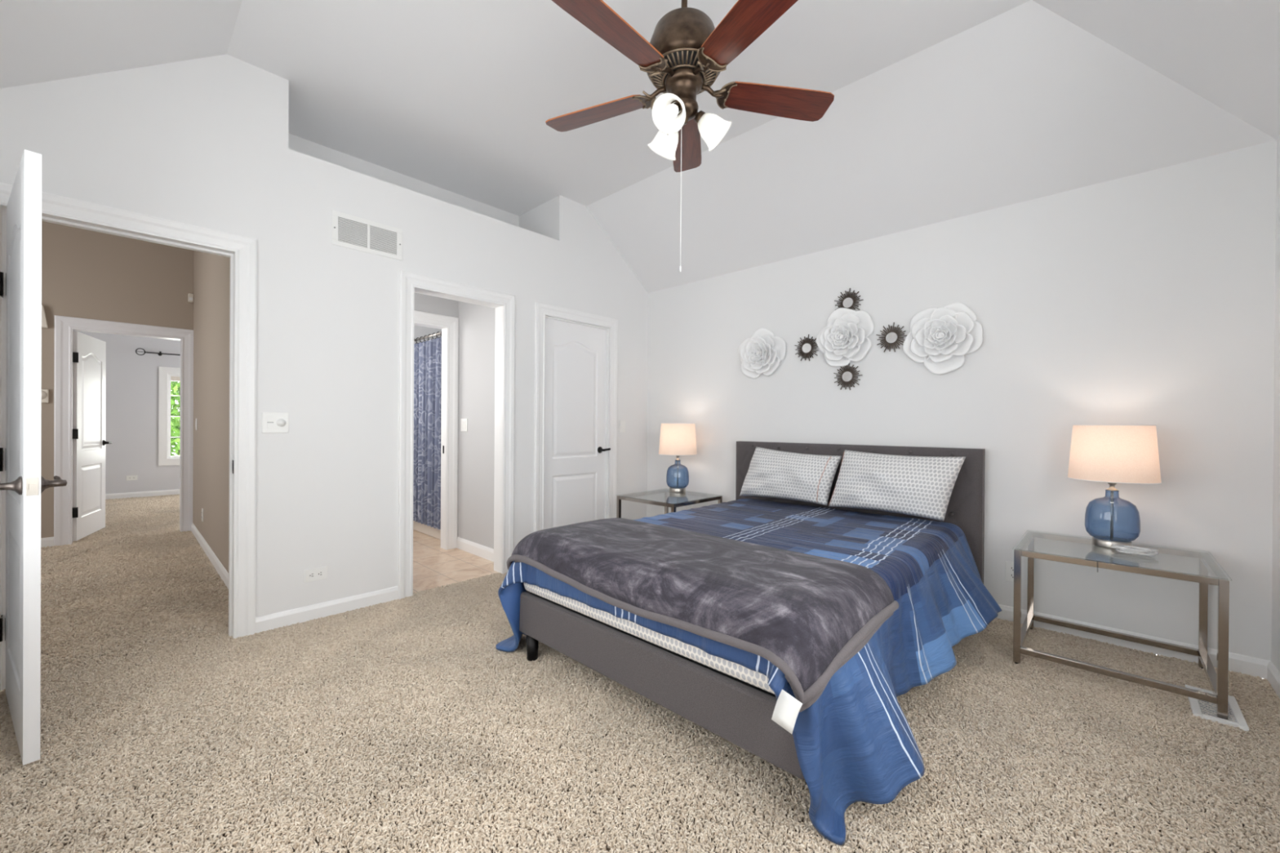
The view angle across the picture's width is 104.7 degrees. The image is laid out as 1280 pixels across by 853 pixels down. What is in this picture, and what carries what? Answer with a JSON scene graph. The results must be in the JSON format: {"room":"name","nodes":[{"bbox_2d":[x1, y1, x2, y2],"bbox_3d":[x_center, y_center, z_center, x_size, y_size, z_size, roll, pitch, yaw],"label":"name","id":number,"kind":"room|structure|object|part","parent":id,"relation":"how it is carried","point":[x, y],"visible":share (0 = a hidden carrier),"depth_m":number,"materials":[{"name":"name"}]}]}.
{"room":"bedroom","nodes":[
{"label":"bedroom","id":0,"kind":"room"},
{"bbox_2d":[40,221,193,537],"bbox_3d":[-5.443,-0.521,4.328,0.120,3.200,2.260,1,0,44],"label":"wall","id":1,"kind":"structure","parent":0,"point":[86,273],"depth_m":4.63,"materials":[{"name":"beige paint"}]},
{"bbox_2d":[41,305,48,328],"bbox_3d":[-5.312,-0.973,4.334,0.052,0.195,0.147,1,0,44],"label":"door chime","id":2,"kind":"object","parent":1,"relation":"attached to","point":[44,323],"visible":0.28,"depth_m":4.36,"materials":[{"name":"beige plastic"}]},
{"bbox_2d":[41,389,48,403],"bbox_3d":[-5.306,-0.271,4.356,0.041,0.120,0.112,1,0,44],"label":"thermostat","id":3,"kind":"object","parent":1,"relation":"attached to","point":[45,393],"visible":0.39,"depth_m":4.38,"materials":[{"name":"beige plastic"}]},
{"bbox_2d":[40,537,53,547],"bbox_3d":[-5.679,1.034,4.000,0.013,0.088,1.228,1,0,44],"label":"baseboard","id":4,"kind":"structure","parent":1,"relation":"attached to","point":[48,541],"depth_m":4.40,"materials":[{"name":"white wood"}]},
{"bbox_2d":[53,315,193,546],"bbox_3d":[-5.225,0.039,5.048,0.827,2.077,0.940,1,0,44],"label":"door","id":5,"kind":"structure","parent":1,"relation":"in","point":[79,358],"depth_m":4.74,"materials":[{"name":"white wood"}]},
{"bbox_3d":[-5.561,0.170,5.146,0.063,0.060,0.120,0,0,-33],"label":"lever handle","id":6,"kind":"part","parent":5,"relation":"part of","materials":[{"name":"black metal"}]},
{"bbox_2d":[187,293,193,302],"bbox_3d":[-4.612,-1.322,5.069,0.048,0.087,0.040,1,0,44],"label":"sensor","id":7,"kind":"object","parent":1,"relation":"attached to","point":[190,296],"visible":1,"depth_m":5.06,"materials":[{"name":"beige plastic"}]},
{"bbox_2d":[73,330,180,493],"bbox_3d":[-7.395,-0.545,7.491,0.150,3.200,4.450,1,0,44],"label":"wall","id":8,"kind":"structure","parent":0,"point":[131,407],"depth_m":7.30,"materials":[{"name":"white paint"}]},
{"bbox_2d":[126,475,137,480],"bbox_3d":[-7.497,0.758,7.283,0.009,0.072,0.115,1,0,44],"label":"wall outlet","id":9,"kind":"object","parent":8,"relation":"attached to","point":[131,477],"visible":1,"depth_m":7.28,"materials":[{"name":"white plastic"}]},
{"bbox_2d":[105,488,179,499],"bbox_3d":[-7.347,1.013,7.440,0.013,0.085,4.150,1,0,44],"label":"baseboard","id":10,"kind":"structure","parent":8,"relation":"attached to","point":[164,492],"depth_m":7.35,"materials":[{"name":"white wood"}]},
{"bbox_2d":[135,347,180,355],"bbox_3d":[-6.870,-1.101,7.847,0.112,0.106,1.613,1,0,44],"label":"curtain rod","id":11,"kind":"object","parent":8,"relation":"attached to","point":[160,353],"visible":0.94,"depth_m":7.38,"materials":[{"name":"black metal"}]},
{"bbox_3d":[-6.805,-1.097,7.852,0.018,0.017,1.515,1,0,44],"label":"rod","id":12,"kind":"part","parent":11,"relation":"part of","materials":[{"name":"black metal"}]},
{"bbox_2d":[158,366,180,466],"bbox_3d":[-6.946,-0.156,7.954,0.168,1.505,1.168,1,0,44],"label":"window","id":13,"kind":"structure","parent":8,"relation":"in","point":[165,376],"depth_m":7.53,"materials":[{"name":"white wood"}]},
{"bbox_3d":[-6.960,-0.156,7.967,0.130,1.295,0.958,1,0,44],"label":"frame","id":14,"kind":"part","parent":13,"relation":"part of","materials":[{"name":"white wood"}]},
{"bbox_2d":[170,376,180,381],"bbox_3d":[-6.927,-0.739,7.937,0.050,0.070,0.898,1,0,44],"label":"roller blind","id":15,"kind":"object","parent":13,"relation":"attached to","point":[172,378],"depth_m":7.63,"materials":[{"name":"beige fabric"}]},
{"bbox_2d":[40,493,228,675],"bbox_3d":[-4.758,1.089,5.079,7.020,0.001,4.000,1,0,44],"label":"floor","id":16,"kind":"structure","parent":0,"point":[137,583],"depth_m":3.29,"materials":[{"name":"brown carpet"}]},
{"bbox_2d":[192,250,230,573],"bbox_3d":[-3.405,-0.506,3.975,3.560,3.200,0.040,1,0,44],"label":"wall","id":17,"kind":"structure","parent":0,"point":[211,272],"depth_m":4.02,"materials":[{"name":"beige paint"}]},
{"bbox_2d":[201,508,203,521],"bbox_3d":[-3.955,0.800,4.461,0.072,0.115,0.009,1,0,44],"label":"wall outlet","id":18,"kind":"object","parent":17,"relation":"attached to","point":[202,508],"visible":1,"depth_m":4.45,"materials":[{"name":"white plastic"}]},
{"bbox_2d":[191,523,228,588],"bbox_3d":[-3.401,1.050,3.930,3.410,0.088,0.013,1,0,44],"label":"baseboard","id":19,"kind":"structure","parent":17,"relation":"attached to","point":[220,568],"depth_m":3.94,"materials":[{"name":"white wood"}]},
{"bbox_2d":[0,53,648,617],"bbox_3d":[-1.546,-0.406,3.648,0.655,3.027,4.011,1,0,44],"label":"wall","id":20,"kind":"structure","parent":0,"point":[206,142],"depth_m":2.85,"materials":[{"name":"white paint"}]},
{"bbox_2d":[262,412,288,433],"bbox_3d":[-1.988,-0.021,2.695,0.023,0.112,0.118,1,0,44],"label":"switch plate","id":21,"kind":"object","parent":20,"relation":"attached to","point":[272,422],"visible":1,"depth_m":2.70,"materials":[{"name":"white plastic"}]},
{"bbox_3d":[-1.969,-0.021,2.712,0.018,0.044,0.044,1,0,44],"label":"dimmer knob","id":22,"kind":"part","parent":21,"relation":"part of","materials":[{"name":"white plastic"}]},
{"bbox_2d":[303,566,327,582],"bbox_3d":[-1.866,0.852,2.843,0.009,0.072,0.115,1,0,44],"label":"wall outlet","id":23,"kind":"object","parent":20,"relation":"attached to","point":[319,573],"visible":1,"depth_m":2.84,"materials":[{"name":"white plastic"}]},
{"bbox_2d":[308,572,315,577],"bbox_3d":[-1.879,0.852,2.826,0.004,0.033,0.033,1,0,44],"label":"socket","id":24,"kind":"object","parent":23,"relation":"attached to","point":[311,575],"depth_m":2.82,"materials":[{"name":"white plastic"}]},
{"bbox_2d":[316,570,323,576],"bbox_3d":[-1.850,0.852,2.856,0.004,0.033,0.033,1,0,44],"label":"socket","id":25,"kind":"object","parent":23,"relation":"attached to","point":[319,573],"depth_m":2.85,"materials":[{"name":"white plastic"}]},
{"bbox_2d":[255,586,398,633],"bbox_3d":[-0.995,1.069,3.758,0.013,0.083,3.086,1,0,44],"label":"baseboard","id":26,"kind":"structure","parent":20,"relation":"attached to","point":[264,623],"depth_m":2.87,"materials":[{"name":"white wood"}]},
{"bbox_2d":[331,209,402,260],"bbox_3d":[-1.666,-1.168,3.031,0.010,0.200,0.398,1,0,44],"label":"air vent","id":27,"kind":"object","parent":20,"relation":"in","point":[348,231],"visible":1,"depth_m":3.02,"materials":[{"name":"white plastic"}]},
{"bbox_2d":[397,270,515,599],"bbox_3d":[-1.298,0.054,3.512,0.141,2.110,0.842,1,0,44],"label":"door frame","id":28,"kind":"structure","parent":20,"relation":"attached to","point":[410,283],"depth_m":3.51,"materials":[{"name":"white wood"}]},
{"bbox_2d":[533,302,617,532],"bbox_3d":[-0.564,0.062,4.277,0.149,2.100,0.894,1,0,44],"label":"door","id":29,"kind":"structure","parent":20,"relation":"in","point":[576,352],"depth_m":4.25,"materials":[{"name":"white wood"}]},
{"bbox_3d":[-0.325,0.212,4.468,0.063,0.060,0.107,1,0,44],"label":"lever handle","id":30,"kind":"part","parent":29,"relation":"part of","materials":[{"name":"black metal"}]},
{"bbox_2d":[413,325,441,343],"bbox_3d":[-2.894,-0.132,5.117,0.050,2.450,2.380,1,0,44],"label":"wall","id":31,"kind":"structure","parent":0,"point":[419,331],"depth_m":5.55,"materials":[{"name":"grey paint"}]},
{"bbox_2d":[414,292,458,317],"bbox_3d":[-2.231,-0.248,3.963,0.100,2.700,1.562,1,0,44],"label":"wall","id":32,"kind":"structure","parent":0,"point":[423,303],"depth_m":4.34,"materials":[{"name":"grey paint"}]},
{"bbox_2d":[413,310,458,550],"bbox_3d":[-2.023,0.057,4.172,0.121,2.090,0.963,1,0,44],"label":"door frame","id":33,"kind":"structure","parent":32,"relation":"attached to","point":[449,326],"depth_m":4.44,"materials":[{"name":"white wood"}]},
{"bbox_2d":[413,529,497,593],"bbox_3d":[-2.059,1.116,4.339,2.250,0.030,2.350,1,0,44],"label":"floor tile","id":34,"kind":"structure","parent":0,"point":[433,566],"depth_m":3.95,"materials":[{"name":"beige tile"}]},
{"bbox_2d":[413,520,440,539],"bbox_3d":[-1.912,0.889,5.245,1.170,0.420,0.715,1,0,44],"label":"bathtub","id":35,"kind":"object","parent":34,"relation":"on","point":[433,532],"visible":0.02,"depth_m":4.97,"materials":[{"name":"beige ceramic"}]},
{"bbox_2d":[457,301,495,549],"bbox_3d":[-1.364,-0.244,4.243,0.970,2.700,0.040,1,0,44],"label":"wall","id":36,"kind":"structure","parent":0,"point":[476,446],"depth_m":4.26,"materials":[{"name":"grey paint"}]},
{"bbox_2d":[413,332,440,342],"bbox_3d":[-2.178,-0.887,4.955,1.200,0.025,0.025,1,0,44],"label":"shower rod","id":37,"kind":"object","parent":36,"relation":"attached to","point":[438,333],"visible":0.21,"depth_m":4.86,"materials":[{"name":"silver metal"}]},
{"bbox_2d":[413,331,441,529],"bbox_3d":[-2.149,0.030,4.925,1.195,1.876,0.063,1,0,44],"label":"shower curtain","id":38,"kind":"object","parent":37,"relation":"hanging from","point":[427,353],"visible":0.51,"depth_m":4.86,"materials":[{"name":"blue fabric"}]},
{"bbox_2d":[460,418,467,431],"bbox_3d":[-1.571,-0.014,4.405,0.118,0.115,0.008,1,0,44],"label":"light switch","id":39,"kind":"object","parent":36,"relation":"attached to","point":[464,427],"visible":1,"depth_m":4.40,"materials":[{"name":"white plastic"}]},
{"bbox_2d":[457,537,493,562],"bbox_3d":[-1.354,1.057,4.193,0.863,0.100,0.013,1,0,44],"label":"baseboard","id":40,"kind":"structure","parent":36,"relation":"attached to","point":[473,548],"depth_m":4.24,"materials":[{"name":"white wood"}]},
{"bbox_2d":[0,572,1279,852],"bbox_3d":[0.030,1.131,2.143,3.965,0.001,4.011,1,0,44],"label":"floor","id":41,"kind":"structure","parent":0,"point":[398,726],"depth_m":1.67,"materials":[{"name":"brown carpet"}]},
{"bbox_2d":[616,488,722,518],"bbox_3d":[0.244,0.842,4.080,0.622,0.552,0.642,1,0,44],"label":"nightstand","id":42,"kind":"object","parent":41,"relation":"on","point":[628,497],"visible":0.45,"depth_m":4.05,"materials":[{"name":"silver glass"}]},
{"bbox_3d":[-0.175,0.839,4.062,0.027,0.536,0.027,1,0,44],"label":"leg","id":43,"kind":"part","parent":42,"relation":"part of","materials":[{"name":"silver metal"}]},
{"bbox_3d":[0.035,0.584,4.280,0.027,0.026,0.576,1,0,44],"label":"rail","id":44,"kind":"part","parent":42,"relation":"part of","materials":[{"name":"silver metal"}]},
{"bbox_3d":[0.038,0.586,3.860,0.556,0.026,0.027,1,0,44],"label":"rail","id":45,"kind":"part","parent":42,"relation":"part of","materials":[{"name":"silver metal"}]},
{"bbox_3d":[0.241,0.840,4.499,0.027,0.536,0.027,1,0,44],"label":"leg","id":46,"kind":"part","parent":42,"relation":"part of","materials":[{"name":"silver metal"}]},
{"bbox_3d":[0.247,0.843,3.660,0.027,0.536,0.027,1,0,44],"label":"leg","id":47,"kind":"part","parent":42,"relation":"part of","materials":[{"name":"silver metal"}]},
{"bbox_2d":[658,422,697,493],"bbox_3d":[0.328,0.268,4.285,0.334,0.594,0.334,1,0,44],"label":"table lamp","id":48,"kind":"object","parent":42,"relation":"on","point":[677,439],"visible":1,"depth_m":4.16,"materials":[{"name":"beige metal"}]},
{"bbox_3d":[0.327,0.410,4.285,0.198,0.239,0.198,1,0,44],"label":"glass","id":49,"kind":"part","parent":48,"relation":"part of","materials":[{"name":"blue glass"}]},
{"bbox_3d":[0.329,0.107,4.284,0.330,0.267,0.330,1,0,44],"label":"lamp shade","id":50,"kind":"part","parent":48,"relation":"part of","materials":[{"name":"fabric"}]},
{"bbox_3d":[0.454,0.587,4.297,0.556,0.026,0.027,1,0,44],"label":"rail","id":51,"kind":"part","parent":42,"relation":"part of","materials":[{"name":"silver metal"}]},
{"bbox_3d":[0.457,0.588,3.878,0.027,0.026,0.576,1,0,44],"label":"rail","id":52,"kind":"part","parent":42,"relation":"part of","materials":[{"name":"silver metal"}]},
{"bbox_3d":[0.663,0.844,4.097,0.027,0.536,0.027,1,0,44],"label":"leg","id":53,"kind":"part","parent":42,"relation":"part of","materials":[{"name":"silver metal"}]},
{"bbox_2d":[519,440,985,779],"bbox_3d":[0.681,0.625,2.732,1.692,1.000,2.226,1,0,44],"label":"bed","id":54,"kind":"object","parent":41,"relation":"on","point":[739,712],"visible":0.24,"depth_m":1.95,"materials":[{"name":"grey fabric"}]},
{"bbox_3d":[-0.517,1.061,2.376,0.059,0.116,0.059,1,0,44],"label":"leg","id":55,"kind":"part","parent":54,"relation":"part of","materials":[{"name":"black wood"}]},
{"bbox_2d":[523,582,774,693],"bbox_3d":[0.669,0.699,2.683,1.450,0.238,2.128,1,0,44],"label":"mattress","id":56,"kind":"object","parent":54,"relation":"on","point":[737,671],"visible":0.09,"depth_m":1.77,"materials":[{"name":"white fabric"}]},
{"bbox_3d":[-0.053,0.912,1.923,1.475,0.190,0.040,1,0,44],"label":"footboard","id":57,"kind":"part","parent":54,"relation":"part of","materials":[{"name":"grey fabric"}]},
{"bbox_2d":[495,497,1001,845],"bbox_3d":[0.625,0.838,2.586,1.888,0.563,2.144,1,0,44],"label":"comforter","id":58,"kind":"object","parent":54,"relation":"on","point":[855,743],"visible":0.6,"depth_m":2.00,"materials":[{"name":"blue fabric"}]},
{"bbox_2d":[506,517,898,733],"bbox_3d":[0.106,0.727,2.107,1.655,0.431,0.750,1,0,44],"label":"throw blanket","id":59,"kind":"object","parent":58,"relation":"on","point":[807,615],"visible":0.94,"depth_m":1.70,"materials":[{"name":"grey fabric"}]},
{"bbox_2d":[739,446,841,505],"bbox_3d":[1.069,0.350,3.600,0.740,0.380,0.228,1,0,44],"label":"pillow","id":60,"kind":"object","parent":58,"relation":"on","point":[773,473],"visible":1,"depth_m":3.50,"materials":[{"name":"white fabric"}]},
{"bbox_2d":[828,449,965,520],"bbox_3d":[1.573,0.353,3.088,0.755,0.383,0.255,1,0,44],"label":"pillow","id":61,"kind":"object","parent":58,"relation":"on","point":[922,486],"visible":1,"depth_m":2.99,"materials":[{"name":"white fabric"}]},
{"bbox_3d":[1.419,0.578,3.507,1.692,0.900,0.084,1,0,44],"label":"headboard","id":62,"kind":"part","parent":54,"relation":"part of","materials":[{"name":"grey fabric"}]},
{"bbox_2d":[1012,529,1231,719],"bbox_3d":[2.230,0.861,2.344,0.678,0.552,0.597,1,0,44],"label":"nightstand","id":63,"kind":"object","parent":41,"relation":"on","point":[1218,681],"visible":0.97,"depth_m":2.27,"materials":[{"name":"silver glass"}]},
{"bbox_3d":[1.806,0.858,2.362,0.027,0.536,0.027,1,0,44],"label":"leg","id":64,"kind":"part","parent":63,"relation":"part of","materials":[{"name":"silver metal"}]},
{"bbox_3d":[2.001,0.603,2.564,0.027,0.026,0.531,1,0,44],"label":"rail","id":65,"kind":"part","parent":63,"relation":"part of","materials":[{"name":"silver metal"}]},
{"bbox_3d":[1.997,1.066,2.565,0.027,0.026,0.531,1,0,44],"label":"rail","id":66,"kind":"part","parent":63,"relation":"part of","materials":[{"name":"silver metal"}]},
{"bbox_3d":[2.191,0.859,2.767,0.027,0.536,0.027,1,0,44],"label":"leg","id":67,"kind":"part","parent":63,"relation":"part of","materials":[{"name":"silver metal"}]},
{"bbox_2d":[1066,424,1161,572],"bbox_3d":[2.222,0.313,2.323,0.334,0.644,0.574,1,0,44],"label":"table lamp","id":68,"kind":"object","parent":63,"relation":"on","point":[1113,455],"visible":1,"depth_m":2.31,"materials":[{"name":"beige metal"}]},
{"bbox_2d":[1106,482,1118,491],"bbox_3d":[2.305,0.275,2.409,0.044,0.076,0.044,1,0,44],"label":"socket","id":69,"kind":"object","parent":68,"relation":"attached to","point":[1112,486],"depth_m":2.40,"materials":[{"name":"silver metal"}]},
{"bbox_3d":[2.304,0.430,2.410,0.198,0.239,0.198,1,0,44],"label":"glass","id":70,"kind":"part","parent":68,"relation":"part of","materials":[{"name":"blue glass"}]},
{"bbox_3d":[2.306,0.127,2.409,0.330,0.267,0.330,1,0,44],"label":"lamp shade","id":71,"kind":"part","parent":68,"relation":"part of","materials":[{"name":"fabric"}]},
{"bbox_3d":[2.421,1.069,2.547,0.612,0.026,0.027,1,0,44],"label":"rail","id":72,"kind":"part","parent":63,"relation":"part of","materials":[{"name":"silver metal"}]},
{"bbox_3d":[2.424,0.606,2.546,0.612,0.026,0.027,1,0,44],"label":"rail","id":73,"kind":"part","parent":63,"relation":"part of","materials":[{"name":"silver metal"}]},
{"bbox_3d":[2.037,1.067,2.143,0.612,0.026,0.027,1,0,44],"label":"rail","id":74,"kind":"part","parent":63,"relation":"part of","materials":[{"name":"silver metal"}]},
{"bbox_3d":[2.040,0.605,2.141,0.612,0.026,0.027,1,0,44],"label":"rail","id":75,"kind":"part","parent":63,"relation":"part of","materials":[{"name":"silver metal"}]},
{"bbox_3d":[2.232,0.589,2.343,0.678,0.007,0.597,1,0,44],"label":"glass","id":76,"kind":"part","parent":63,"relation":"part of","materials":[{"name":"clear glass"}]},
{"bbox_3d":[2.654,0.864,2.326,0.027,0.536,0.027,1,0,44],"label":"leg","id":77,"kind":"part","parent":63,"relation":"part of","materials":[{"name":"silver metal"}]},
{"bbox_3d":[2.460,1.070,2.125,0.027,0.026,0.531,1,0,44],"label":"rail","id":78,"kind":"part","parent":63,"relation":"part of","materials":[{"name":"silver metal"}]},
{"bbox_3d":[2.463,0.608,2.123,0.027,0.026,0.531,1,0,44],"label":"rail","id":79,"kind":"part","parent":63,"relation":"part of","materials":[{"name":"silver metal"}]},
{"bbox_3d":[2.269,0.862,1.922,0.027,0.536,0.027,1,0,44],"label":"leg","id":80,"kind":"part","parent":63,"relation":"part of","materials":[{"name":"silver metal"}]},
{"bbox_2d":[1184,684,1248,731],"bbox_3d":[2.327,1.136,1.999,0.140,0.020,0.300,1,0,44],"label":"floor vent","id":81,"kind":"object","parent":41,"relation":"in","point":[1239,722],"visible":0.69,"depth_m":1.95,"materials":[{"name":"white plastic"}]},
{"bbox_2d":[0,0,1279,293],"bbox_3d":[-0.145,-1.638,2.318,4.500,0.656,4.011,1,0,44],"label":"ceiling","id":82,"kind":"structure","parent":0,"point":[940,110],"depth_m":2.57,"materials":[{"name":"white paint"}]},
{"bbox_2d":[545,0,834,271],"bbox_3d":[0.148,-1.260,1.976,1.254,1.284,1.201,1,0,44],"label":"ceiling fan","id":83,"kind":"object","parent":82,"relation":"hanging from","point":[685,54],"visible":1,"depth_m":1.93,"materials":[{"name":"brown wood"}]},
{"bbox_3d":[-0.194,-1.382,2.182,0.470,0.037,0.146,0,0,25],"label":"blade","id":84,"kind":"part","parent":83,"relation":"part of","materials":[{"name":"brown wood"}]},
{"bbox_3d":[-0.101,-1.379,1.709,0.146,0.037,0.470,1,0,43],"label":"blade","id":85,"kind":"part","parent":83,"relation":"part of","materials":[{"name":"brown wood"}]},
{"bbox_3d":[0.111,-1.206,2.120,0.139,0.138,0.134,1,0,44],"label":"lamp shade","id":86,"kind":"part","parent":83,"relation":"part of","materials":[{"name":"white glass"}]},
{"bbox_3d":[0.124,-1.205,1.890,0.133,0.138,0.138,1,0,44],"label":"lamp shade","id":87,"kind":"part","parent":83,"relation":"part of","materials":[{"name":"white glass"}]},
{"bbox_3d":[0.129,-1.222,1.909,0.048,0.066,0.068,1,0,44],"label":"bulb","id":88,"kind":"part","parent":83,"relation":"part of","materials":[{"name":"white glass"}]},
{"bbox_3d":[0.152,-1.267,1.950,0.053,0.074,0.071,1,0,44],"label":"lamp arm","id":89,"kind":"part","parent":83,"relation":"part of","materials":[{"name":"brown metal"}]},
{"bbox_3d":[0.164,-0.951,1.966,0.005,0.670,0.005,0,0,-24],"label":"pull chain","id":90,"kind":"part","parent":83,"relation":"part of","materials":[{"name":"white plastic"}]},
{"bbox_3d":[0.228,-1.380,2.416,0.146,0.037,0.470,0,0,7],"label":"blade","id":91,"kind":"part","parent":83,"relation":"part of","materials":[{"name":"brown wood"}]},
{"bbox_3d":[0.241,-1.267,2.010,0.071,0.074,0.051,0,0,-11],"label":"lamp arm","id":92,"kind":"part","parent":83,"relation":"part of","materials":[{"name":"brown metal"}]},
{"bbox_3d":[0.315,-1.204,2.016,0.134,0.138,0.135,1,0,44],"label":"lamp shade","id":93,"kind":"part","parent":83,"relation":"part of","materials":[{"name":"white glass"}]},
{"bbox_3d":[0.378,-1.376,1.651,0.146,0.037,0.470,0,0,-29],"label":"blade","id":94,"kind":"part","parent":83,"relation":"part of","materials":[{"name":"brown wood"}]},
{"bbox_3d":[0.581,-1.376,2.088,0.470,0.037,0.146,0,0,-11],"label":"blade","id":95,"kind":"part","parent":83,"relation":"part of","materials":[{"name":"brown wood"}]},
{"bbox_2d":[646,140,1276,661],"bbox_3d":[1.528,-0.098,3.594,4.115,2.451,0.150,1,0,44],"label":"wall","id":96,"kind":"structure","parent":0,"point":[1148,297],"depth_m":2.72,"materials":[{"name":"white paint"}]},
{"bbox_2d":[738,327,785,378],"bbox_3d":[0.960,-0.592,3.956,0.424,0.405,0.110,1,0,44],"label":"flower","id":97,"kind":"object","parent":96,"relation":"attached to","point":[762,353],"visible":1,"depth_m":3.93,"materials":[{"name":"white plastic"}]},
{"bbox_2d":[795,334,818,360],"bbox_3d":[1.264,-0.594,3.728,0.202,0.201,0.017,1,0,44],"label":"sunburst mirror","id":98,"kind":"object","parent":96,"relation":"attached to","point":[806,348],"visible":1,"depth_m":3.73,"materials":[{"name":"brown metal"}]},
{"bbox_2d":[816,307,874,366],"bbox_3d":[1.438,-0.640,3.501,0.408,0.419,0.111,1,0,44],"label":"flower","id":99,"kind":"object","parent":96,"relation":"attached to","point":[844,340],"visible":1,"depth_m":3.48,"materials":[{"name":"white plastic"}]},
{"bbox_2d":[833,363,862,390],"bbox_3d":[1.482,-0.358,3.520,0.202,0.201,0.017,1,0,44],"label":"sunburst mirror","id":100,"kind":"object","parent":96,"relation":"attached to","point":[847,375],"visible":1,"depth_m":3.52,"materials":[{"name":"brown metal"}]},
{"bbox_2d":[834,288,863,310],"bbox_3d":[1.486,-0.884,3.518,0.202,0.201,0.017,1,0,44],"label":"sunburst mirror","id":101,"kind":"object","parent":96,"relation":"attached to","point":[849,300],"visible":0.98,"depth_m":3.51,"materials":[{"name":"brown metal"}]},
{"bbox_2d":[875,322,907,351],"bbox_3d":[1.695,-0.599,3.318,0.202,0.201,0.017,1,0,44],"label":"sunburst mirror","id":102,"kind":"object","parent":96,"relation":"attached to","point":[891,338],"visible":1,"depth_m":3.31,"materials":[{"name":"brown metal"}]},
{"bbox_2d":[902,302,982,374],"bbox_3d":[1.875,-0.547,3.084,0.436,0.440,0.110,1,0,44],"label":"flower","id":103,"kind":"object","parent":96,"relation":"attached to","point":[940,338],"visible":1,"depth_m":3.06,"materials":[{"name":"white plastic"}]},
{"bbox_2d":[1004,561,1013,582],"bbox_3d":[2.169,0.848,2.870,0.072,0.115,0.009,1,0,44],"label":"wall outlet","id":104,"kind":"object","parent":96,"relation":"attached to","point":[1009,565],"visible":0.62,"depth_m":2.88,"materials":[{"name":"white plastic"}]},
{"bbox_2d":[1009,565,1013,571],"bbox_3d":[2.168,0.827,2.869,0.033,0.033,0.004,1,0,44],"label":"socket","id":105,"kind":"object","parent":104,"relation":"attached to","point":[1011,567],"depth_m":2.87,"materials":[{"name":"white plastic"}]},
{"bbox_2d":[1009,573,1013,578],"bbox_3d":[2.167,0.869,2.869,0.033,0.033,0.004,1,0,44],"label":"socket","id":106,"kind":"object","parent":104,"relation":"attached to","point":[1011,575],"depth_m":2.87,"materials":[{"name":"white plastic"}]},
{"bbox_2d":[996,604,1270,679],"bbox_3d":[1.452,1.086,3.549,3.845,0.083,0.013,1,0,44],"label":"baseboard","id":107,"kind":"structure","parent":96,"relation":"attached to","point":[1252,666],"depth_m":2.49,"materials":[{"name":"white wood"}]},
{"bbox_2d":[1271,135,1279,673],"bbox_3d":[1.477,-0.088,0.666,0.150,2.451,4.161,1,0,44],"label":"wall","id":108,"kind":"structure","parent":0,"point":[1275,642],"depth_m":2.18,"materials":[{"name":"white paint"}]},
{"bbox_2d":[1266,661,1279,697],"bbox_3d":[1.462,1.096,0.780,0.013,0.083,4.011,1,0,44],"label":"baseboard","id":109,"kind":"structure","parent":108,"relation":"attached to","point":[1273,674],"depth_m":2.15,"materials":[{"name":"white wood"}]},
{"bbox_3d":[-2.916,-0.496,1.921,0.020,3.200,2.260,1,0,44],"label":"wall","id":110,"kind":"structure","parent":0,"visible":0},
{"bbox_2d":[0,149,257,765],"bbox_3d":[-2.141,0.056,2.079,0.896,2.105,0.930,1,0,44],"label":"door","id":111,"kind":"structure","parent":110,"relation":"in","point":[24,206],"depth_m":2.00,"materials":[{"name":"white wood"}]},
{"bbox_3d":[-2.104,0.195,1.636,0.158,0.062,0.063,1,0,35],"label":"lever handle","id":112,"kind":"part","parent":111,"relation":"part of","materials":[{"name":"grey metal"}]},
{"bbox_3d":[-1.980,0.196,1.609,0.011,0.058,0.025,1,0,35],"label":"latch plate","id":113,"kind":"part","parent":111,"relation":"part of","materials":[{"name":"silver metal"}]},
{"bbox_3d":[-2.047,0.195,1.717,0.158,0.062,0.063,1,0,35],"label":"lever handle","id":114,"kind":"part","parent":111,"relation":"part of","materials":[{"name":"grey metal"}]},
{"label":"outside","id":115,"kind":"structure","parent":0,"visible":0},
{"bbox_3d":[-18.425,4.197,17.529,29.200,0.100,50.000,1,0,44],"label":"ground","id":116,"kind":"structure","parent":115,"visible":0},
{"bbox_2d":[170,381,180,456],"bbox_3d":[-9.022,0.596,9.846,4.756,7.287,6.521,0,0,-6],"label":"tree","id":117,"kind":"object","parent":116,"relation":"on","point":[175,385],"visible":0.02,"depth_m":9.56,"materials":[{"name":"green plant"}]}
]}

